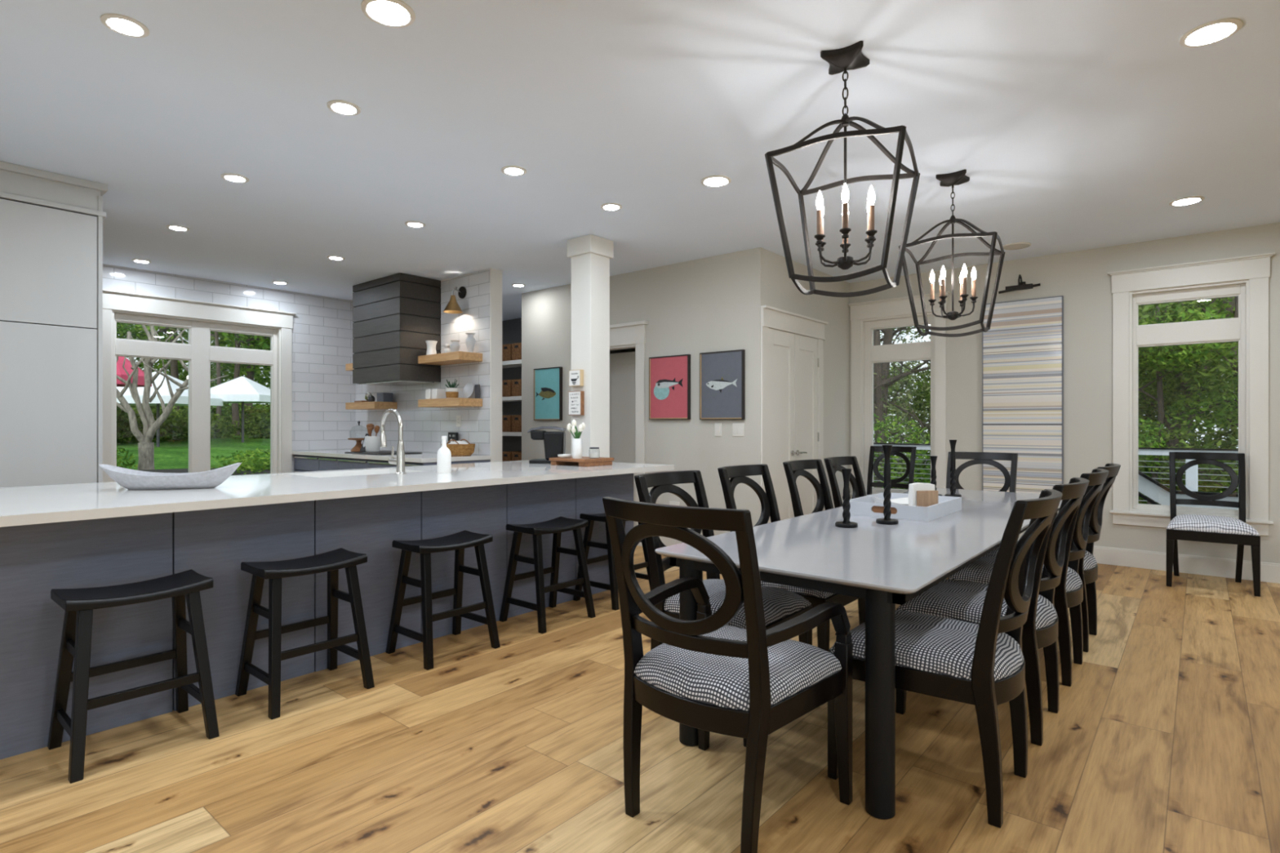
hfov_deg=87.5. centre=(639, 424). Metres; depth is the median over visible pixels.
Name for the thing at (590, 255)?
column
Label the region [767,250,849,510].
wall
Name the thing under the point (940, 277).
candle
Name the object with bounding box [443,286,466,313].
wall sconce
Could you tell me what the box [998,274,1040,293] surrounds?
picture light
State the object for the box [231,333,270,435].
tree
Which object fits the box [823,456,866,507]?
dining chair
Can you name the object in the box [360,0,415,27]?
recessed light
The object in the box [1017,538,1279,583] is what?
baseboard
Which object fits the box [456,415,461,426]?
wall outlet
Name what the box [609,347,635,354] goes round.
wall
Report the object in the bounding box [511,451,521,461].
woven basket
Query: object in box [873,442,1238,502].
deck railing
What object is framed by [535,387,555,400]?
print
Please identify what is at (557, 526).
stool
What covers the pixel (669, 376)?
picture
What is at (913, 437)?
shrubbery
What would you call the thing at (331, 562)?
stool
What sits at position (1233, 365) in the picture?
tree
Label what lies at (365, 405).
floating shelf
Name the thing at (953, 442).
candle cup
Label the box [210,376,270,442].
canopy tent
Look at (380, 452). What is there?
cooktop
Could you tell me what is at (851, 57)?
lantern chandelier
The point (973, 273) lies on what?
candle
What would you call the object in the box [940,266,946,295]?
candle
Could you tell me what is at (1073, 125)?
ceiling
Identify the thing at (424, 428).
wall
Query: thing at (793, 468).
dining chair
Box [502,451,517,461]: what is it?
woven basket
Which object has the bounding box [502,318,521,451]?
wall
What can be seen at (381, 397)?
storage box
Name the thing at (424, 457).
countertop
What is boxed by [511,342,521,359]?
woven basket
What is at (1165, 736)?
floor
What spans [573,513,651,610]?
stool
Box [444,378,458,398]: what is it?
potted succulent
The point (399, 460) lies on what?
kitchen faucet
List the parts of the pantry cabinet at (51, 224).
door, door, crown, panel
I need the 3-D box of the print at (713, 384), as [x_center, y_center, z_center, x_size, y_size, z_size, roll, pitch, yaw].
[0.740,-0.364,6.080,0.340,0.150,0.005,0,0,40]
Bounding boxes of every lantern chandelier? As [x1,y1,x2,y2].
[764,40,919,297]
[898,168,1004,337]
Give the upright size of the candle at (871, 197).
0.190 m
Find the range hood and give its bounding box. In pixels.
[352,272,440,386]
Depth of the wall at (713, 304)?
6.38 m
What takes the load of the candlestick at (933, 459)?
on the dining table
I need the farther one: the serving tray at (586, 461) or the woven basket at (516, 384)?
the woven basket at (516, 384)
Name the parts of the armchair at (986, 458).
post, rail, post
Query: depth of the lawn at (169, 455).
14.13 m
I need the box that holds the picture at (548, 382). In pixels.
[533,366,562,420]
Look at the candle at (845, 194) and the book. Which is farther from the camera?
the book
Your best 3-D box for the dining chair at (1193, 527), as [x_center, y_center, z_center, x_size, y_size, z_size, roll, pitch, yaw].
[4.387,0.721,5.156,0.525,0.998,0.655,0,0,37]
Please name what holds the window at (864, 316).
in the wall at (1082, 277)
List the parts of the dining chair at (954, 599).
leg, seat, seat frame, post, rail, post, rail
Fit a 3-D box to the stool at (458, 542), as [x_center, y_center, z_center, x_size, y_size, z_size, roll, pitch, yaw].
[-1.064,0.914,3.621,0.401,0.611,0.452,0,0,40]
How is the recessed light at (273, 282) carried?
in the ceiling
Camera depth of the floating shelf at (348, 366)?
7.94 m
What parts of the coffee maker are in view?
lid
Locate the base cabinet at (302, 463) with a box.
[293,454,489,472]
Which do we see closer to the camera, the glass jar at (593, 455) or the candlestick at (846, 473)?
the candlestick at (846, 473)
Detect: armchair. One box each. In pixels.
[602,496,852,852]
[946,451,1017,492]
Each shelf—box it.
[345,363,352,371]
[345,401,397,409]
[417,351,482,365]
[417,397,482,408]
[502,359,521,368]
[502,395,521,402]
[502,431,521,435]
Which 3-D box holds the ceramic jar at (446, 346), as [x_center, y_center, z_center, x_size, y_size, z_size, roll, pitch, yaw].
[-1.997,-0.781,6.923,0.076,0.120,0.076,0,0,40]
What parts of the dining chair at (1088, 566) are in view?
seat, seat frame, post, rail, post, rail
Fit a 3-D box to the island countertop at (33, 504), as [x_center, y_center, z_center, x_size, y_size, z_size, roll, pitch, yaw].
[-2.025,0.322,3.429,1.390,0.036,5.450,0,0,40]
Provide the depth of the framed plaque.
7.51 m
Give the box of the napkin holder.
[908,482,937,506]
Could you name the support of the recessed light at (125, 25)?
in the ceiling
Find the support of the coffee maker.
on the island countertop at (33, 504)
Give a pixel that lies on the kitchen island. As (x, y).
(36, 560)
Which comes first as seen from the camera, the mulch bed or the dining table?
the dining table
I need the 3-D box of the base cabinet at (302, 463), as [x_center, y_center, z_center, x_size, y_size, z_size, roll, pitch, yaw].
[-2.779,0.782,7.237,2.737,0.875,0.763,0,0,40]
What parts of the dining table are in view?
leg, table frame, leg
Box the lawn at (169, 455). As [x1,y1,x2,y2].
[116,403,270,470]
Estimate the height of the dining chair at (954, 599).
0.998 m
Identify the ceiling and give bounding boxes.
[0,0,1279,320]
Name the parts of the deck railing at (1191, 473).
rail, post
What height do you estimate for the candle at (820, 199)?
0.190 m
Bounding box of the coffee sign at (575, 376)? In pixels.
[568,369,583,386]
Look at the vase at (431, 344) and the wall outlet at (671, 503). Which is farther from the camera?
the vase at (431, 344)
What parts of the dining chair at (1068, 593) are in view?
seat, seat frame, post, rail, post, rail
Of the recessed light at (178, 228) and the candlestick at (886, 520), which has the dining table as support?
the candlestick at (886, 520)
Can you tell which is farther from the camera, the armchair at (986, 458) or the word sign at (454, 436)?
the word sign at (454, 436)
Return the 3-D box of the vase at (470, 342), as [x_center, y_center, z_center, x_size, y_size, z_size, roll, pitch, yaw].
[-1.706,-0.821,6.725,0.104,0.200,0.104,0,0,40]
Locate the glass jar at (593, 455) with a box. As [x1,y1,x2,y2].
[589,447,599,458]
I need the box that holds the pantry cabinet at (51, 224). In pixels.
[0,160,107,487]
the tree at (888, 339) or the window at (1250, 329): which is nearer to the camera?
the window at (1250, 329)
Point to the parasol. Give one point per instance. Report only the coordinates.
(121, 372)
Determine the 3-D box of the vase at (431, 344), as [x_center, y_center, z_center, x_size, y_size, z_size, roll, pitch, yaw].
[-2.170,-0.796,6.951,0.120,0.150,0.120,0,0,40]
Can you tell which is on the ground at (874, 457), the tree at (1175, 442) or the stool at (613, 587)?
the tree at (1175, 442)
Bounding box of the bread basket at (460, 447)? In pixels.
[440,439,475,455]
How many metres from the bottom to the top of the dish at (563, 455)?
0.024 m
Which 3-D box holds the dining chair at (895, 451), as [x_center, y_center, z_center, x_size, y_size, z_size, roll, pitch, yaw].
[2.453,0.721,6.720,0.525,0.998,0.655,0,0,40]
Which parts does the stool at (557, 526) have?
leg, leg, seat, leg, leg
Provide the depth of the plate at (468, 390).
6.80 m
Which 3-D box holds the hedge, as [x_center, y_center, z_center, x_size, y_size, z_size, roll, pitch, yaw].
[-12.080,-0.038,19.449,7.325,1.766,9.234,0,0,33]
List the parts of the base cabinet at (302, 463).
pull, drawer, pull, drawer, pull, drawer, pull, drawer, pull, drawer, panel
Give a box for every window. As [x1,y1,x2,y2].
[102,288,296,482]
[847,291,950,497]
[1107,252,1275,535]
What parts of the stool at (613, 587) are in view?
leg, seat, leg, leg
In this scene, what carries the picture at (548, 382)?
attached to the wall at (713, 304)
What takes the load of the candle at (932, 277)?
on the lantern chandelier at (957, 178)
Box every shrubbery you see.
[116,447,270,474]
[873,413,930,489]
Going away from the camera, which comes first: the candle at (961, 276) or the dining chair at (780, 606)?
the dining chair at (780, 606)
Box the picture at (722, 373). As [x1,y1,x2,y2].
[699,349,745,419]
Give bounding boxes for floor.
[0,545,1279,852]
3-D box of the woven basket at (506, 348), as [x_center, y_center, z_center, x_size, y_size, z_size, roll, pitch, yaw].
[-1.824,-1.020,9.527,0.208,0.235,0.249,0,0,40]
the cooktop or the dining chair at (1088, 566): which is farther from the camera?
the cooktop
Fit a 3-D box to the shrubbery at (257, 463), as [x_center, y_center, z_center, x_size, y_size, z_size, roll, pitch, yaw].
[-7.203,0.714,12.723,4.498,0.979,7.293,0,0,-17]
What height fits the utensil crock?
0.307 m
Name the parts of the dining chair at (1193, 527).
leg, post, rail, rail, seat, seat frame, post, leg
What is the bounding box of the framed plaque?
[360,433,369,451]
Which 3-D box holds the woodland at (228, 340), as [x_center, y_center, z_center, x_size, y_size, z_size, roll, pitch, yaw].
[-13.674,-4.383,24.705,18.508,9.337,18.817,0,0,28]
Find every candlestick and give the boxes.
[835,468,857,528]
[875,444,898,524]
[929,456,942,495]
[944,440,961,497]
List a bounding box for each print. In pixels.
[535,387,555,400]
[653,377,683,399]
[706,377,737,392]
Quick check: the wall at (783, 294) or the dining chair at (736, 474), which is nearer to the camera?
the dining chair at (736, 474)
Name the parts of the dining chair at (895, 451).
post, rail, rail, post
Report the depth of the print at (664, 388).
6.47 m
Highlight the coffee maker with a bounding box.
[527,426,566,463]
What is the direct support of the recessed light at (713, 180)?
in the ceiling
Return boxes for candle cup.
[840,468,851,499]
[881,444,892,485]
[929,456,937,477]
[949,440,956,469]
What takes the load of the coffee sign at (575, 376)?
attached to the column
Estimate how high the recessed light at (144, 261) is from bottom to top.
0.011 m
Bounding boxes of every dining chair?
[634,470,812,746]
[717,464,865,652]
[782,459,833,517]
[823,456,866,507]
[827,488,1062,827]
[866,445,916,495]
[895,477,1089,746]
[947,468,1109,686]
[985,462,1120,652]
[1165,452,1260,596]
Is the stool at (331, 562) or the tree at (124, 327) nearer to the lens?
the stool at (331, 562)
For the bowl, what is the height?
0.120 m
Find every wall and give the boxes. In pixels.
[102,263,355,472]
[355,268,489,455]
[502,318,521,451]
[521,247,767,535]
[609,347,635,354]
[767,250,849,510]
[849,222,1279,564]
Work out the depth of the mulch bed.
10.41 m
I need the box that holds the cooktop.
[344,450,422,454]
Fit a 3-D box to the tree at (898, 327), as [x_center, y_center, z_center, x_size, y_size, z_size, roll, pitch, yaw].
[4.442,-1.244,16.258,4.760,9.157,4.858,0,0,40]
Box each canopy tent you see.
[116,371,222,447]
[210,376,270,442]
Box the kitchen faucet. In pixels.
[379,408,406,474]
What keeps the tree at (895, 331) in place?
on the ground at (874, 457)
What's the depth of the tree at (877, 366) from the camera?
13.27 m
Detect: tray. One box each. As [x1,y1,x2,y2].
[549,456,613,466]
[849,492,961,521]
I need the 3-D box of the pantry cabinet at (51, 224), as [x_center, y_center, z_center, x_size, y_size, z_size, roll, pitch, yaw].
[-4.513,-0.170,3.591,0.670,2.779,2.500,0,0,40]
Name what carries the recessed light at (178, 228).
in the ceiling
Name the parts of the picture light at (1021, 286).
arm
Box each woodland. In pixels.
[116,322,270,415]
[873,299,1238,504]
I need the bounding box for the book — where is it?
[475,384,479,398]
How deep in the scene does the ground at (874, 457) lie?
35.77 m
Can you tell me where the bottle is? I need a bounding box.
[436,435,451,473]
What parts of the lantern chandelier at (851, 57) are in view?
arm, arm, stem, chain, arm, arm, arm, arm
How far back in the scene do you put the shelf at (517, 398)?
9.35 m
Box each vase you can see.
[425,340,437,355]
[450,340,460,351]
[465,333,475,352]
[567,419,585,458]
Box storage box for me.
[377,392,392,401]
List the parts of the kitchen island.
panel, panel, panel, panel, panel, panel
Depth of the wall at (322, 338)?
7.95 m
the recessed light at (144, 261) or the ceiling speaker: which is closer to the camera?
the ceiling speaker
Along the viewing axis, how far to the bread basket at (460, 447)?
6.55 m
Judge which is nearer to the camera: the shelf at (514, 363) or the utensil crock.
the utensil crock
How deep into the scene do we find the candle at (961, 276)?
4.25 m
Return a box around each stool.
[47,568,219,783]
[235,547,374,719]
[386,529,500,670]
[498,516,595,633]
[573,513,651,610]
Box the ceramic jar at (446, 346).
[443,343,451,353]
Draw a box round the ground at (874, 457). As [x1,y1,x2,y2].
[873,457,1230,489]
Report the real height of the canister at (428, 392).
0.105 m
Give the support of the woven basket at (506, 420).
on the shelf at (504, 433)
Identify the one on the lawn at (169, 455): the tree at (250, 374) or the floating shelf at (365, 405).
the tree at (250, 374)
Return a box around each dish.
[557,453,571,457]
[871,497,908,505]
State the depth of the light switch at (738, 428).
6.00 m
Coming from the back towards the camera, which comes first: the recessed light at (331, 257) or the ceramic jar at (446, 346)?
the ceramic jar at (446, 346)
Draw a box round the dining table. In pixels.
[654,488,1062,819]
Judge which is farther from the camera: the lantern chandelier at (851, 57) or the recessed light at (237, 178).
the recessed light at (237, 178)
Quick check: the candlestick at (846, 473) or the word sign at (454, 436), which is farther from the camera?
the word sign at (454, 436)
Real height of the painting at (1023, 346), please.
1.836 m
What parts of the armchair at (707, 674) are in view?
post, arm, rail, rail, leg, seat frame, seat, post, arm, leg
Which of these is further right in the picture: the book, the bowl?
the book
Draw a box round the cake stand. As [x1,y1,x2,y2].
[347,421,366,451]
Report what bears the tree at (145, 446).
on the lawn at (169, 455)
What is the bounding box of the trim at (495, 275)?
[489,267,502,462]
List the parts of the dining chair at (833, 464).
post, rail, post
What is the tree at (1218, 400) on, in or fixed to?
on the ground at (874, 457)
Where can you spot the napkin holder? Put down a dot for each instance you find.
(924, 495)
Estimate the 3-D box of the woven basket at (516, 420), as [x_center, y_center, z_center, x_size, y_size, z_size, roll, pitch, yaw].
[-1.643,-0.018,9.374,0.208,0.235,0.249,0,0,40]
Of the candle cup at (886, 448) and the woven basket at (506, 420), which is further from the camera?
the woven basket at (506, 420)
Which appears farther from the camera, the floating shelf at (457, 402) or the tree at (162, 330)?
the tree at (162, 330)
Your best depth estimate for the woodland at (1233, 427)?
15.38 m
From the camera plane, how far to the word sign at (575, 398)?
5.54 m
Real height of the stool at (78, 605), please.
0.611 m
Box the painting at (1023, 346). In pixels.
[982,295,1063,493]
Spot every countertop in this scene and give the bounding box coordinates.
[0,460,674,527]
[291,448,490,462]
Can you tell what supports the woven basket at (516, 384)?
on the shelf at (517, 398)
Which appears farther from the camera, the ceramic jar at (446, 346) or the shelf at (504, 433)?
the shelf at (504, 433)
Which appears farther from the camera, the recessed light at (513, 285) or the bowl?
the recessed light at (513, 285)
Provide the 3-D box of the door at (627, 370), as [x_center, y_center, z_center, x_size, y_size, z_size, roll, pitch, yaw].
[-0.177,0.091,7.178,1.460,2.258,0.540,0,0,40]
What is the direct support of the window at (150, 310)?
in the wall at (322, 338)
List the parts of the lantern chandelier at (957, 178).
arm, arm, arm, stem, chain, arm, arm, arm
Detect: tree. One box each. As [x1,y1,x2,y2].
[116,323,221,437]
[116,324,227,470]
[118,322,179,411]
[147,326,230,372]
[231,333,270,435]
[240,335,267,426]
[873,325,930,457]
[873,326,930,439]
[873,327,930,487]
[873,328,930,488]
[881,327,919,416]
[1138,296,1238,493]
[1138,297,1238,504]
[1138,297,1238,505]
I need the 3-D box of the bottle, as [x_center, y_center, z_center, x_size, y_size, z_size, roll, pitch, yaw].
[-1.239,0.187,4.225,0.086,0.234,0.086,0,0,40]
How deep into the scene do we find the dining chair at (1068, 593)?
3.16 m
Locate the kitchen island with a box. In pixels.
[0,473,633,759]
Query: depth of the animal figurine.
7.75 m
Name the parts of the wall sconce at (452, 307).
lamp shade, arm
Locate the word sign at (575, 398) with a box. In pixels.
[568,391,584,415]
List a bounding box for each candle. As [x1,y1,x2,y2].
[816,191,822,235]
[841,183,848,228]
[867,185,875,230]
[929,271,934,299]
[939,275,942,302]
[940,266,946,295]
[960,271,963,300]
[961,264,967,294]
[971,266,976,297]
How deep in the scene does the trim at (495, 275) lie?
6.68 m
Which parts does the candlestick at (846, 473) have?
twisted stem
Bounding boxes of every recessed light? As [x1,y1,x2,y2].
[100,13,149,37]
[131,258,151,263]
[166,225,189,231]
[221,173,248,182]
[271,280,288,284]
[327,100,360,115]
[327,255,344,260]
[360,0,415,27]
[404,221,425,227]
[501,165,526,175]
[511,284,525,287]
[600,203,622,210]
[701,175,731,186]
[1168,195,1204,206]
[1179,17,1243,47]
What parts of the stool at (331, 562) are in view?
leg, leg, seat, leg, leg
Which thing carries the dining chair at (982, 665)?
on the floor
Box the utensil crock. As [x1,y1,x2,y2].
[364,423,379,451]
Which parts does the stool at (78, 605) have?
leg, leg, seat, leg, leg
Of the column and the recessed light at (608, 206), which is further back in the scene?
the column
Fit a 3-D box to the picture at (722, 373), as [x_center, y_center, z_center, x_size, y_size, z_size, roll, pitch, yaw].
[0.746,-0.359,6.096,0.467,0.622,0.040,0,0,40]
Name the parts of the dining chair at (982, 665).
leg, seat, seat frame, post, rail, post, rail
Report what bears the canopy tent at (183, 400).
on the lawn at (169, 455)
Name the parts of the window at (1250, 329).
frame, sill, crown moulding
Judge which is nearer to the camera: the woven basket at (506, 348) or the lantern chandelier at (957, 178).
the lantern chandelier at (957, 178)
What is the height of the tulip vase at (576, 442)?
0.289 m
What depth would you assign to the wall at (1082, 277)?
5.94 m
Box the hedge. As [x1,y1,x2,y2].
[116,403,270,444]
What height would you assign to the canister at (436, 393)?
0.105 m
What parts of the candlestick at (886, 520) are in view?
twisted stem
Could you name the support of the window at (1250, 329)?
in the wall at (1082, 277)
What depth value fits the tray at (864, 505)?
3.54 m
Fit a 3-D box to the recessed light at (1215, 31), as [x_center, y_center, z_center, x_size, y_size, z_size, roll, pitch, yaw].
[2.268,-1.556,2.656,0.192,0.011,0.192,0,0,40]
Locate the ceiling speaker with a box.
[1002,242,1031,249]
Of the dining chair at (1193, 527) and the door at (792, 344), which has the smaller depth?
the dining chair at (1193, 527)
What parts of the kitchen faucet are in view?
spout, lever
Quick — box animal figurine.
[365,391,375,401]
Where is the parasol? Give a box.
[116,356,151,386]
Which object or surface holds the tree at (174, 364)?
on the lawn at (169, 455)
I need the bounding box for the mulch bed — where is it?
[139,467,270,475]
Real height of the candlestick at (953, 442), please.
0.385 m
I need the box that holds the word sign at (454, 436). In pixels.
[448,432,457,443]
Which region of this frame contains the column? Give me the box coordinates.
[567,234,613,457]
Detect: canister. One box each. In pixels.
[425,389,431,399]
[431,388,445,399]
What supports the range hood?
attached to the wall at (424, 428)
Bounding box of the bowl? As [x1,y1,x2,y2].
[98,462,241,489]
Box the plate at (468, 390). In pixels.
[462,382,473,398]
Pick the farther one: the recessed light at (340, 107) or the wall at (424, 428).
the wall at (424, 428)
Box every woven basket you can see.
[502,343,512,361]
[502,379,512,396]
[502,415,512,431]
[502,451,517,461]
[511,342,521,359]
[511,378,521,396]
[511,415,521,431]
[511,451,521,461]
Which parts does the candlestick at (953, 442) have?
twisted stem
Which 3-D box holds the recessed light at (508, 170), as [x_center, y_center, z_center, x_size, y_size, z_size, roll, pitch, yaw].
[-0.773,-1.556,4.095,0.152,0.011,0.152,0,0,40]
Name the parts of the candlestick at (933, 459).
twisted stem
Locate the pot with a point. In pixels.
(451, 393)
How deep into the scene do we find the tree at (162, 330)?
17.77 m
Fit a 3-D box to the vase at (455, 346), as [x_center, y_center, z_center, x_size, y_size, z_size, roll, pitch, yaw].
[-1.874,-0.787,6.774,0.100,0.132,0.100,0,0,40]
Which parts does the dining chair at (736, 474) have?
post, rail, post, seat, leg, seat frame, leg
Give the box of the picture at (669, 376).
[648,354,690,419]
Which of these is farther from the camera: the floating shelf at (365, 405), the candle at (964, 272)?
the floating shelf at (365, 405)
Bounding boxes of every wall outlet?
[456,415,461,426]
[669,501,679,505]
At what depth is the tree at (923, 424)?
13.73 m
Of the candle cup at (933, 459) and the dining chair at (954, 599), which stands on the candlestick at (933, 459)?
the candle cup at (933, 459)
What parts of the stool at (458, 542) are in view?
leg, leg, seat, leg, leg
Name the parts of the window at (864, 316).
crown moulding, frame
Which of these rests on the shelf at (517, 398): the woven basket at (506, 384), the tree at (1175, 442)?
the woven basket at (506, 384)
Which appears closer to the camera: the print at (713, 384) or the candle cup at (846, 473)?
the candle cup at (846, 473)
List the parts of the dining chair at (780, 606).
post, rail, rail, post, seat, seat frame, leg, leg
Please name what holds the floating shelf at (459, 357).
attached to the wall at (424, 428)
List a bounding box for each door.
[609,320,648,546]
[760,305,828,523]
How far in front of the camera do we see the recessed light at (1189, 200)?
4.64 m
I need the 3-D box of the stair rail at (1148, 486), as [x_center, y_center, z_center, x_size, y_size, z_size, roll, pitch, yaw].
[5.785,0.499,6.891,3.595,1.642,0.105,0,0,40]
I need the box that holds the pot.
[445,387,458,398]
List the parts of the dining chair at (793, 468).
post, rail, post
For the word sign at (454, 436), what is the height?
0.225 m
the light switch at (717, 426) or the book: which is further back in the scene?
the book
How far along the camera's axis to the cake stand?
7.61 m
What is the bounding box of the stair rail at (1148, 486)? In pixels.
[1138,471,1238,509]
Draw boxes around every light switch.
[715,423,721,435]
[732,422,744,436]
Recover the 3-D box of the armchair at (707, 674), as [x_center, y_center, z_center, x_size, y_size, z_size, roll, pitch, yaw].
[0.254,0.721,2.102,0.589,0.998,0.655,0,0,40]
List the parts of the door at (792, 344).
handle, handle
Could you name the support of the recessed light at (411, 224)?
in the ceiling

